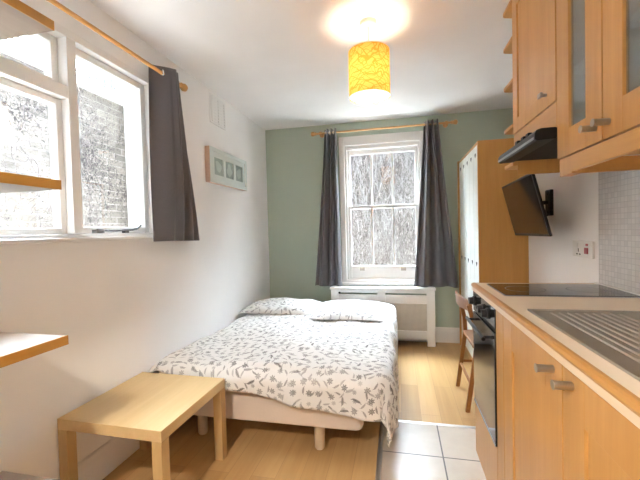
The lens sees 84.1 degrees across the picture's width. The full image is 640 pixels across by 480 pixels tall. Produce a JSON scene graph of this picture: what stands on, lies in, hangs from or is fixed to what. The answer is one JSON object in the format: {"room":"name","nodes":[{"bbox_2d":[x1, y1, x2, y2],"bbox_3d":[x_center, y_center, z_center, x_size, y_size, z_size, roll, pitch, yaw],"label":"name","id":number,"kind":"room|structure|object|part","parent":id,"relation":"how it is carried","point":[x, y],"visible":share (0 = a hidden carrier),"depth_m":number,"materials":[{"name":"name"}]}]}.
{"room":"studio apartment","nodes":[
{"label":"studio apartment","id":0,"kind":"room"},
{"bbox_2d":[0,0,269,478],"bbox_3d":[-1.311,0.011,1.712,0.180,2.521,5.840,-1,2,12],"label":"wall","id":1,"kind":"structure","parent":0,"point":[122,307],"depth_m":2.05,"materials":[{"name":"white paint"}]},
{"bbox_2d":[0,21,152,244],"bbox_3d":[-1.303,-0.501,1.553,0.145,1.037,1.705,-1,2,12],"label":"window","id":2,"kind":"structure","parent":1,"relation":"in","point":[56,88],"depth_m":1.74,"materials":[{"name":"white paint"}]},
{"bbox_3d":[-1.407,-0.849,1.260,0.050,0.240,0.980,-1,2,12],"label":"sash","id":3,"kind":"part","parent":2,"relation":"part of","materials":[{"name":"white paint"}]},
{"bbox_3d":[-1.385,-0.341,1.271,0.050,0.658,0.980,-1,2,12],"label":"sash","id":4,"kind":"part","parent":2,"relation":"part of","materials":[{"name":"white paint"}]},
{"bbox_3d":[-1.246,0.005,1.557,0.055,0.022,1.705,-1,2,12],"label":"sill","id":5,"kind":"part","parent":2,"relation":"part of","materials":[{"name":"white paint"}]},
{"bbox_3d":[-1.214,-0.517,2.061,0.050,0.958,0.543,-1,2,12],"label":"sash","id":6,"kind":"part","parent":2,"relation":"part of","materials":[{"name":"white paint"}]},
{"bbox_2d":[57,437,139,479],"bbox_3d":[-1.188,1.184,1.724,0.011,0.170,5.480,-1,2,12],"label":"baseboard","id":7,"kind":"structure","parent":1,"relation":"attached to","point":[100,463],"depth_m":1.90,"materials":[{"name":"white paint"}]},
{"bbox_2d":[47,0,187,91],"bbox_3d":[-1.213,-1.044,1.531,0.124,0.054,2.067,-1,2,12],"label":"curtain rod","id":8,"kind":"object","parent":1,"relation":"attached to","point":[183,87],"visible":0.68,"depth_m":1.84,"materials":[{"name":"brown wood"}]},
{"bbox_2d":[148,64,199,241],"bbox_3d":[-0.965,-0.554,2.447,0.144,1.131,0.558,-1,2,7],"label":"curtain","id":9,"kind":"object","parent":8,"relation":"hanging from","point":[174,216],"visible":0.98,"depth_m":2.29,"materials":[{"name":"grey fabric"}]},
{"bbox_2d":[209,92,225,130],"bbox_3d":[-0.911,-1.143,3.174,0.016,0.252,0.280,-1,2,12],"label":"air vent","id":10,"kind":"object","parent":1,"relation":"in","point":[216,106],"visible":1,"depth_m":3.15,"materials":[{"name":"plastic"}]},
{"bbox_2d":[211,95,224,127],"bbox_3d":[-0.909,-1.144,3.173,0.010,0.220,0.237,-1,2,12],"label":"grille","id":11,"kind":"object","parent":10,"relation":"attached to","point":[217,106],"depth_m":3.17,"materials":[{"name":"plastic"}]},
{"bbox_2d":[205,145,246,190],"bbox_3d":[-0.855,-0.646,3.306,0.049,0.300,0.730,-1,2,12],"label":"picture frame","id":12,"kind":"object","parent":1,"relation":"attached to","point":[231,172],"visible":1,"depth_m":3.21,"materials":[{"name":"white wood"}]},
{"bbox_2d":[214,157,222,175],"bbox_3d":[-0.893,-0.639,3.110,0.005,0.150,0.160,-1,2,12],"label":"print","id":13,"kind":"object","parent":12,"relation":"attached to","point":[218,163],"depth_m":3.11},
{"bbox_2d":[226,162,232,178],"bbox_3d":[-0.849,-0.646,3.310,0.005,0.150,0.160,-1,2,12],"label":"print","id":14,"kind":"object","parent":12,"relation":"attached to","point":[229,165],"depth_m":3.31},
{"bbox_2d":[236,166,241,181],"bbox_3d":[-0.805,-0.652,3.510,0.005,0.150,0.160,-1,2,12],"label":"print","id":15,"kind":"object","parent":12,"relation":"attached to","point":[238,168],"depth_m":3.51},
{"bbox_2d":[103,341,475,479],"bbox_3d":[0.206,1.302,1.421,3.219,0.120,5.840,-1,2,12],"label":"floor","id":16,"kind":"structure","parent":0,"point":[428,391],"depth_m":2.17,"materials":[{"name":"brown wood"}]},
{"bbox_2d":[0,0,68,479],"bbox_3d":[-1.246,0.265,0.704,0.347,2.065,1.322,-1,2,12],"label":"shelf unit","id":17,"kind":"object","parent":16,"relation":"on","point":[17,19],"visible":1,"depth_m":1.23,"materials":[{"name":"laminate"}]},
{"bbox_2d":[57,372,226,479],"bbox_3d":[-0.873,1.033,1.842,0.550,0.450,0.550,-1,2,13],"label":"side table","id":18,"kind":"object","parent":16,"relation":"on","point":[147,407],"visible":1,"depth_m":1.70,"materials":[{"name":"brown wood"}]},
{"bbox_3d":[-1.173,1.071,1.657,0.050,0.400,0.050,-1,2,13],"label":"leg","id":19,"kind":"part","parent":18,"relation":"part of","materials":[{"name":"brown wood"}]},
{"bbox_3d":[-1.058,1.054,2.144,0.050,0.400,0.050,-1,2,13],"label":"leg","id":20,"kind":"part","parent":18,"relation":"part of","materials":[{"name":"brown wood"}]},
{"bbox_3d":[-0.686,1.061,1.542,0.050,0.400,0.050,-1,2,13],"label":"leg","id":21,"kind":"part","parent":18,"relation":"part of","materials":[{"name":"brown wood"}]},
{"bbox_3d":[-0.571,1.045,2.028,0.050,0.400,0.050,-1,2,13],"label":"leg","id":22,"kind":"part","parent":18,"relation":"part of","materials":[{"name":"brown wood"}]},
{"bbox_2d":[159,371,363,449],"bbox_3d":[-0.195,0.985,3.071,1.329,0.445,1.950,-1,2,12],"label":"bed","id":23,"kind":"object","parent":16,"relation":"on","point":[239,405],"visible":0.17,"depth_m":2.10,"materials":[{"name":"fabric"}]},
{"bbox_3d":[-0.199,0.830,3.067,1.329,0.135,1.950,-1,2,12],"label":"mattress","id":24,"kind":"part","parent":23,"relation":"part of","materials":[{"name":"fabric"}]},
{"bbox_3d":[-0.754,1.169,2.284,0.064,0.148,0.064,-1,2,12],"label":"leg","id":25,"kind":"part","parent":23,"relation":"part of","materials":[{"name":"beige wood"}]},
{"bbox_2d":[149,302,398,446],"bbox_3d":[-0.126,0.899,2.995,1.535,0.433,1.986,-1,2,12],"label":"duvet","id":26,"kind":"object","parent":23,"relation":"on","point":[349,368],"visible":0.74,"depth_m":2.19,"materials":[{"name":"fabric"}]},
{"bbox_2d":[239,297,321,314],"bbox_3d":[-0.385,0.660,3.645,0.715,0.104,0.570,-1,2,12],"label":"pillow","id":27,"kind":"object","parent":26,"relation":"on","point":[284,305],"visible":1,"depth_m":3.46,"materials":[{"name":"fabric"}]},
{"bbox_2d":[309,299,383,320],"bbox_3d":[0.283,0.650,3.422,0.666,0.099,0.739,-1,2,12],"label":"pillow","id":28,"kind":"object","parent":26,"relation":"on","point":[350,309],"visible":1,"depth_m":3.20,"materials":[{"name":"fabric"}]},
{"bbox_3d":[-0.002,1.155,2.097,0.064,0.148,0.064,-1,2,12],"label":"leg","id":29,"kind":"part","parent":23,"relation":"part of","materials":[{"name":"beige wood"}]},
{"bbox_2d":[375,421,383,479],"bbox_3d":[0.020,1.266,0.560,0.028,0.008,3.721,-1,2,12],"label":"trim","id":30,"kind":"structure","parent":16,"relation":"on","point":[381,432],"depth_m":2.02,"materials":[{"name":"silver metal"}]},
{"bbox_2d":[330,286,435,346],"bbox_3d":[0.699,0.843,3.997,1.156,0.632,0.170,-1,2,12],"label":"radiator cover","id":31,"kind":"object","parent":16,"relation":"on","point":[415,313],"visible":0.7,"depth_m":3.88,"materials":[{"name":"white paint"}]},
{"bbox_2d":[391,304,426,330],"bbox_3d":[0.945,0.843,3.895,0.456,0.315,0.006,-1,2,12],"label":"grille","id":32,"kind":"object","parent":31,"relation":"attached to","point":[410,317],"depth_m":3.88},
{"bbox_2d":[455,290,473,412],"bbox_3d":[1.272,0.789,2.607,0.497,0.787,0.455,-1,2,12],"label":"chair","id":33,"kind":"object","parent":16,"relation":"on","point":[461,301],"visible":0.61,"depth_m":2.61,"materials":[{"name":"brown wood"}]},
{"bbox_3d":[1.134,0.806,2.850,0.092,0.745,0.030,-1,2,12],"label":"leg","id":34,"kind":"part","parent":33,"relation":"part of","materials":[{"name":"brown wood"}]},
{"bbox_3d":[1.050,0.443,2.644,0.059,0.087,0.456,-1,2,10],"label":"backrest","id":35,"kind":"part","parent":33,"relation":"part of","materials":[{"name":"brown wood"}]},
{"bbox_3d":[1.299,0.731,2.599,0.410,0.022,0.435,-1,2,12],"label":"seat","id":36,"kind":"part","parent":33,"relation":"part of","materials":[{"name":"brown wood"}]},
{"bbox_3d":[1.045,0.820,2.445,0.092,0.745,0.030,-1,2,12],"label":"leg","id":37,"kind":"part","parent":33,"relation":"part of","materials":[{"name":"brown wood"}]},
{"bbox_2d":[457,138,528,359],"bbox_3d":[1.716,0.158,3.326,0.642,1.985,0.950,-1,2,12],"label":"wardrobe","id":38,"kind":"object","parent":16,"relation":"on","point":[489,248],"visible":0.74,"depth_m":2.91,"materials":[{"name":"brown wood"}]},
{"bbox_3d":[1.815,0.144,3.775,0.642,1.985,0.030,-1,2,12],"label":"panel","id":39,"kind":"part","parent":38,"relation":"part of","materials":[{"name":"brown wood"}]},
{"bbox_3d":[1.503,0.133,3.736,0.018,1.897,0.174,-1,2,12],"label":"door","id":40,"kind":"part","parent":38,"relation":"part of","materials":[{"name":"white wood"}]},
{"bbox_3d":[1.464,0.138,3.561,0.018,1.897,0.174,-1,2,12],"label":"door","id":41,"kind":"part","parent":38,"relation":"part of","materials":[{"name":"white wood"}]},
{"bbox_3d":[1.698,-0.823,3.294,0.626,0.022,0.898,-1,2,12],"label":"panel","id":42,"kind":"part","parent":38,"relation":"part of","materials":[{"name":"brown wood"}]},
{"bbox_3d":[1.426,0.144,3.385,0.018,1.897,0.174,-1,2,12],"label":"door","id":43,"kind":"part","parent":38,"relation":"part of","materials":[{"name":"white wood"}]},
{"bbox_3d":[1.387,0.150,3.210,0.018,1.897,0.174,-1,2,12],"label":"door","id":44,"kind":"part","parent":38,"relation":"part of","materials":[{"name":"white wood"}]},
{"bbox_3d":[1.349,0.156,3.035,0.018,1.897,0.174,-1,2,12],"label":"door","id":45,"kind":"part","parent":38,"relation":"part of","materials":[{"name":"white wood"}]},
{"bbox_3d":[1.622,0.173,2.872,0.630,1.985,0.022,-1,2,12],"label":"panel","id":46,"kind":"part","parent":38,"relation":"part of","materials":[{"name":"brown wood"}]},
{"bbox_2d":[89,0,512,129],"bbox_3d":[0.138,-1.352,1.349,3.219,0.150,5.840,-1,2,12],"label":"ceiling","id":47,"kind":"structure","parent":0,"point":[281,64],"depth_m":2.42,"materials":[{"name":"paint"}]},
{"bbox_2d":[348,17,390,104],"bbox_3d":[0.293,-1.078,2.127,0.249,0.448,0.249,-1,2,12],"label":"pendant lamp","id":48,"kind":"object","parent":47,"relation":"hanging from","point":[369,61],"visible":1,"depth_m":2.04,"materials":[{"name":"yellow paper"}]},
{"bbox_3d":[0.295,-0.991,2.130,0.244,0.270,0.244,-1,2,12],"label":"lamp shade","id":49,"kind":"part","parent":48,"relation":"part of","materials":[{"name":"yellow paper"}]},
{"bbox_2d":[350,90,389,102],"bbox_3d":[0.298,-0.862,2.133,0.236,0.001,0.236,-1,2,12],"label":"diffuser","id":50,"kind":"object","parent":48,"relation":"attached to","point":[368,96],"depth_m":2.13,"materials":[{"name":"white plastic"}]},
{"bbox_2d":[265,108,513,327],"bbox_3d":[0.779,-0.108,4.148,2.859,2.521,0.180,-1,2,12],"label":"wall","id":51,"kind":"structure","parent":0,"point":[294,158],"depth_m":4.24,"materials":[{"name":"green paint"}]},
{"bbox_2d":[339,131,422,285],"bbox_3d":[0.724,-0.344,4.106,1.030,1.722,0.190,-1,2,12],"label":"window","id":52,"kind":"structure","parent":51,"relation":"in","point":[377,275],"depth_m":4.12,"materials":[{"name":"white paint"}]},
{"bbox_3d":[0.734,0.504,4.076,1.030,0.028,0.080,-1,2,12],"label":"sill","id":53,"kind":"part","parent":52,"relation":"part of","materials":[{"name":"white paint"}]},
{"bbox_3d":[0.727,-0.717,4.155,0.800,0.690,0.040,-1,2,12],"label":"sash","id":54,"kind":"part","parent":52,"relation":"part of","materials":[{"name":"white paint"}]},
{"bbox_3d":[0.737,0.021,4.131,0.800,0.855,0.040,-1,2,12],"label":"sash","id":55,"kind":"part","parent":52,"relation":"part of","materials":[{"name":"white paint"}]},
{"bbox_2d":[311,119,457,137],"bbox_3d":[0.685,-1.240,3.973,1.607,0.054,0.124,-1,2,12],"label":"curtain rod","id":56,"kind":"object","parent":51,"relation":"attached to","point":[445,124],"visible":0.98,"depth_m":3.92,"materials":[{"name":"brown wood"}]},
{"bbox_2d":[315,128,341,286],"bbox_3d":[0.079,-0.362,4.100,0.311,1.805,0.099,-1,2,12],"label":"curtain","id":57,"kind":"object","parent":56,"relation":"hanging from","point":[329,268],"visible":1,"depth_m":4.09,"materials":[{"name":"grey fabric"}]},
{"bbox_2d":[414,119,458,287],"bbox_3d":[1.241,-0.385,3.842,0.464,1.805,0.110,-1,2,12],"label":"curtain","id":58,"kind":"object","parent":56,"relation":"hanging from","point":[435,266],"visible":0.99,"depth_m":3.85,"materials":[{"name":"grey fabric"}]},
{"bbox_2d":[398,327,459,342],"bbox_3d":[0.480,1.075,4.155,2.191,0.170,0.011,-1,2,12],"label":"baseboard","id":59,"kind":"structure","parent":51,"relation":"attached to","point":[443,334],"depth_m":3.95,"materials":[{"name":"white paint"}]},
{"bbox_2d":[381,422,485,479],"bbox_3d":[0.580,1.257,0.444,1.143,0.003,3.735,-1,2,12],"label":"floor tiles","id":60,"kind":"structure","parent":0,"point":[415,451],"depth_m":2.01,"materials":[{"name":"white tile"}]},
{"bbox_2d":[398,420,475,428],"bbox_3d":[0.973,1.195,2.268,1.157,0.008,0.028,-1,2,12],"label":"trim","id":61,"kind":"structure","parent":60,"relation":"on","point":[406,421],"depth_m":2.31,"materials":[{"name":"silver metal"}]},
{"bbox_2d":[475,310,504,479],"bbox_3d":[1.107,0.747,1.681,0.586,0.923,0.571,-1,2,12],"label":"housing","id":62,"kind":"object","parent":60,"relation":"on","point":[492,458],"visible":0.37,"depth_m":1.56,"materials":[{"name":"brown wood"}]},
{"bbox_2d":[465,291,496,446],"bbox_3d":[1.084,0.598,1.736,0.630,0.626,0.456,-1,2,12],"label":"oven","id":63,"kind":"object","parent":62,"relation":"in","point":[483,324],"visible":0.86,"depth_m":1.73,"materials":[{"name":"black"}]},
{"bbox_3d":[0.843,0.338,1.977,0.033,0.052,0.052,-1,2,12],"label":"knob","id":64,"kind":"part","parent":63,"relation":"part of","materials":[{"name":"black plastic"}]},
{"bbox_3d":[0.796,0.441,1.794,0.049,0.017,0.396,-1,2,12],"label":"door handle","id":65,"kind":"part","parent":63,"relation":"part of","materials":[{"name":"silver metal"}]},
{"bbox_3d":[0.798,0.345,1.772,0.033,0.052,0.052,-1,2,12],"label":"knob","id":66,"kind":"part","parent":63,"relation":"part of","materials":[{"name":"black plastic"}]},
{"bbox_3d":[0.779,0.347,1.684,0.033,0.052,0.052,-1,2,12],"label":"knob","id":67,"kind":"part","parent":63,"relation":"part of","materials":[{"name":"black plastic"}]},
{"bbox_3d":[0.830,0.346,1.784,0.024,0.108,0.456,-1,2,12],"label":"control panel","id":68,"kind":"part","parent":63,"relation":"part of","materials":[{"name":"black glass"}]},
{"bbox_3d":[0.837,0.661,1.793,0.026,0.508,0.454,-1,2,12],"label":"door","id":69,"kind":"part","parent":63,"relation":"part of","materials":[{"name":"black glass"}]},
{"bbox_3d":[0.830,0.909,1.802,0.002,0.012,0.451,-1,2,12],"label":"door trim","id":70,"kind":"part","parent":63,"relation":"part of","materials":[{"name":"brown wood"}]},
{"bbox_3d":[0.851,1.067,1.804,0.020,0.289,0.461,-1,2,12],"label":"panel","id":71,"kind":"part","parent":62,"relation":"part of","materials":[{"name":"brown wood"}]},
{"bbox_3d":[0.781,0.762,1.516,0.020,0.919,0.108,-1,2,12],"label":"filler post","id":72,"kind":"part","parent":62,"relation":"part of","materials":[{"name":"brown wood"}]},
{"bbox_2d":[503,316,563,479],"bbox_3d":[0.966,0.765,1.144,0.631,0.923,0.534,-1,2,12],"label":"base cabinet","id":73,"kind":"object","parent":60,"relation":"on","point":[533,411],"visible":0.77,"depth_m":1.18,"materials":[{"name":"brown wood"}]},
{"bbox_3d":[0.713,0.725,1.198,0.012,0.620,0.335,-1,2,12],"label":"panel","id":74,"kind":"part","parent":73,"relation":"part of","materials":[{"name":"brown wood"}]},
{"bbox_3d":[0.623,0.356,0.986,0.045,0.025,0.025,-1,2,12],"label":"knob","id":75,"kind":"part","parent":73,"relation":"part of","materials":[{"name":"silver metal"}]},
{"bbox_2d":[471,282,639,428],"bbox_3d":[0.961,0.281,1.048,0.619,0.051,1.840,-1,2,12],"label":"countertop","id":76,"kind":"structure","parent":73,"relation":"on","point":[615,386],"depth_m":1.00,"materials":[{"name":"beige laminate"}]},
{"bbox_2d":[487,284,639,297],"bbox_3d":[1.131,0.239,1.709,0.539,0.006,0.347,-1,2,12],"label":"cooktop","id":77,"kind":"object","parent":76,"relation":"in","point":[536,290],"visible":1,"depth_m":1.66,"materials":[{"name":"black glass"}]},
{"bbox_2d":[527,309,639,381],"bbox_3d":[0.888,0.346,0.729,0.483,0.158,1.102,-1,2,12],"label":"sink","id":78,"kind":"object","parent":76,"relation":"in","point":[613,335],"visible":1,"depth_m":1.03,"materials":[{"name":"silver metal"}]},
{"bbox_2d":[550,366,639,479],"bbox_3d":[0.851,0.782,0.620,0.631,0.923,0.532,-1,2,12],"label":"base cabinet","id":79,"kind":"object","parent":60,"relation":"on","point":[600,443],"visible":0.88,"depth_m":0.79,"materials":[{"name":"brown wood"}]},
{"bbox_3d":[0.600,0.360,0.879,0.045,0.025,0.025,-1,2,12],"label":"knob","id":80,"kind":"part","parent":79,"relation":"part of","materials":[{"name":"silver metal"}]},
{"bbox_3d":[0.598,0.742,0.674,0.012,0.620,0.333,-1,2,12],"label":"panel","id":81,"kind":"part","parent":79,"relation":"part of","materials":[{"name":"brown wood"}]},
{"bbox_2d":[529,154,639,282],"bbox_3d":[1.518,-0.044,1.089,0.462,2.521,5.840,-1,2,12],"label":"wall","id":82,"kind":"structure","parent":0,"point":[575,198],"depth_m":2.19,"materials":[{"name":"white paint"}]},
{"bbox_2d":[502,174,553,235],"bbox_3d":[1.441,-0.220,2.411,0.251,0.390,0.741,-1,2,12],"label":"tv","id":83,"kind":"object","parent":82,"relation":"attached to","point":[528,214],"visible":0.96,"depth_m":2.35,"materials":[{"name":"black plastic"}]},
{"bbox_3d":[1.556,-0.251,2.416,0.028,0.180,0.090,-1,2,12],"label":"wall plate","id":84,"kind":"part","parent":83,"relation":"part of","materials":[{"name":"black plastic"}]},
{"bbox_2d":[503,0,561,174],"bbox_3d":[1.261,-0.840,1.991,0.399,0.955,0.217,-1,2,12],"label":"corner shelf","id":85,"kind":"object","parent":82,"relation":"attached to","point":[541,166],"visible":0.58,"depth_m":1.93,"materials":[{"name":"brown wood"}]},
{"bbox_3d":[1.250,-0.833,1.884,0.374,0.948,0.004,-1,2,12],"label":"panel","id":86,"kind":"part","parent":85,"relation":"part of","materials":[{"name":"brown wood"}]},
{"bbox_2d":[512,0,556,145],"bbox_3d":[1.165,-0.881,1.625,0.426,0.833,0.536,-1,2,12],"label":"upper cabinet","id":87,"kind":"object","parent":82,"relation":"attached to","point":[534,34],"visible":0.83,"depth_m":1.64,"materials":[{"name":"brown wood"}]},
{"bbox_2d":[498,127,556,163],"bbox_3d":[1.142,-0.441,1.642,0.456,0.054,0.534,-1,2,12],"label":"hood","id":88,"kind":"object","parent":87,"relation":"attached to","point":[539,144],"visible":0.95,"depth_m":1.62,"materials":[{"name":"black"}]},
{"bbox_3d":[0.921,-0.420,1.691,0.004,0.011,0.520,-1,2,12],"label":"trim","id":89,"kind":"part","parent":88,"relation":"part of","materials":[{"name":"silver metal"}]},
{"bbox_3d":[0.998,-0.927,1.661,0.012,0.602,0.410,-1,2,12],"label":"panel","id":90,"kind":"part","parent":87,"relation":"part of","materials":[{"name":"brown wood"}]},
{"bbox_3d":[0.940,-0.610,1.500,0.030,0.020,0.034,-1,2,12],"label":"knob","id":91,"kind":"part","parent":87,"relation":"part of","materials":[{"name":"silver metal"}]},
{"bbox_2d":[573,240,594,258],"bbox_3d":[1.468,0.050,1.966,0.017,0.094,0.228,-1,2,12],"label":"switch","id":92,"kind":"object","parent":82,"relation":"attached to","point":[585,249],"visible":1,"depth_m":1.96,"materials":[{"name":"white plastic"}]},
{"bbox_2d":[556,0,639,158],"bbox_3d":[1.066,-0.801,1.203,0.441,0.966,0.318,-1,2,12],"label":"upper cabinet","id":93,"kind":"object","parent":82,"relation":"attached to","point":[579,23],"visible":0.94,"depth_m":1.30,"materials":[{"name":"brown wood"}]},
{"bbox_3d":[0.905,-0.795,1.239,0.020,0.962,0.315,-1,2,12],"label":"door","id":94,"kind":"part","parent":93,"relation":"part of","materials":[{"name":"brown wood"}]},
{"bbox_3d":[0.858,-0.356,1.137,0.045,0.025,0.025,-1,2,12],"label":"knob","id":95,"kind":"part","parent":93,"relation":"part of","materials":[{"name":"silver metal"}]},
{"bbox_2d":[560,127,639,176],"bbox_3d":[1.067,-0.277,1.057,0.392,0.067,0.637,-1,2,12],"label":"rail","id":96,"kind":"object","parent":93,"relation":"attached to","point":[608,155],"visible":1,"depth_m":1.20,"materials":[{"name":"brown wood"}]},
{"bbox_3d":[0.959,-0.282,1.353,0.042,0.067,0.105,-1,2,12],"label":"post","id":97,"kind":"part","parent":96,"relation":"part of","materials":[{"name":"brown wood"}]},
{"bbox_3d":[1.157,-0.291,1.352,0.342,0.055,0.022,-1,2,12],"label":"rail","id":98,"kind":"part","parent":96,"relation":"part of","materials":[{"name":"brown wood"}]},
{"bbox_2d":[590,0,639,139],"bbox_3d":[0.998,-0.790,0.891,0.441,0.966,0.316,-1,2,12],"label":"upper cabinet","id":99,"kind":"object","parent":82,"relation":"attached to","point":[621,18],"visible":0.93,"depth_m":1.03,"materials":[{"name":"brown wood"}]},
{"bbox_3d":[0.842,-0.354,1.065,0.045,0.025,0.025,-1,2,12],"label":"knob","id":100,"kind":"part","parent":99,"relation":"part of","materials":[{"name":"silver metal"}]},
{"bbox_2d":[598,170,639,293],"bbox_3d":[1.238,-0.037,0.905,0.007,0.588,1.900,-1,2,12],"label":"backsplash","id":101,"kind":"structure","parent":82,"relation":"attached to","point":[618,191],"depth_m":1.66,"materials":[{"name":"white tile"}]},
{"label":"outside","id":102,"kind":"structure","parent":0,"visible":0},
{"bbox_3d":[-0.781,1.516,3.294,15.000,0.100,14.000,-1,2,12],"label":"ground","id":103,"kind":"structure","parent":102,"visible":0},
{"bbox_2d":[0,52,128,227],"bbox_3d":[-3.212,0.032,1.106,0.250,3.110,6.780,-1,2,12],"label":"wall","id":104,"kind":"structure","parent":103,"relation":"on","point":[112,210],"depth_m":3.74,"materials":[{"name":"brick"}]},
{"bbox_2d":[0,56,111,227],"bbox_3d":[-2.874,-0.056,1.812,0.094,3.229,4.775,-1,2,12],"label":"creeper tangle","id":105,"kind":"object","parent":104,"relation":"attached to","point":[23,108],"visible":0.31,"depth_m":3.25,"materials":[{"name":"grey plant"}]},
{"bbox_2d":[0,40,126,105],"bbox_3d":[-3.248,-1.567,1.062,0.340,0.090,6.780,-1,2,12],"label":"coping","id":106,"kind":"object","parent":104,"relation":"on","point":[7,48],"visible":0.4,"depth_m":3.29,"materials":[{"name":"grey stone"}]},
{"bbox_2d":[5,35,116,91],"bbox_3d":[-3.230,-2.039,1.093,0.036,0.850,6.680,-1,2,12],"label":"railing","id":107,"kind":"object","parent":106,"relation":"on","point":[17,39],"visible":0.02,"depth_m":3.86,"materials":[{"name":"grey metal"}]},
{"bbox_2d":[105,75,134,226],"bbox_3d":[-2.215,-1.259,4.584,0.750,5.450,0.520,-1,2,12],"label":"wall","id":108,"kind":"structure","parent":103,"relation":"on","point":[122,90],"depth_m":4.35,"materials":[{"name":"white paint"}]},
{"bbox_2d":[350,151,415,265],"bbox_3d":[2.070,-0.518,6.417,7.700,3.650,0.250,-1,2,12],"label":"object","id":109,"kind":"structure","parent":103,"relation":"on","point":[412,259],"depth_m":6.48,"materials":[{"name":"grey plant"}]},
{"bbox_2d":[351,151,415,265],"bbox_3d":[0.925,-0.505,6.483,5.037,4.889,0.114,-1,2,12],"label":"twigs","id":110,"kind":"object","parent":109,"relation":"attached to","point":[375,155],"visible":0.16,"depth_m":6.42,"materials":[{"name":"grey plant"}]}
]}

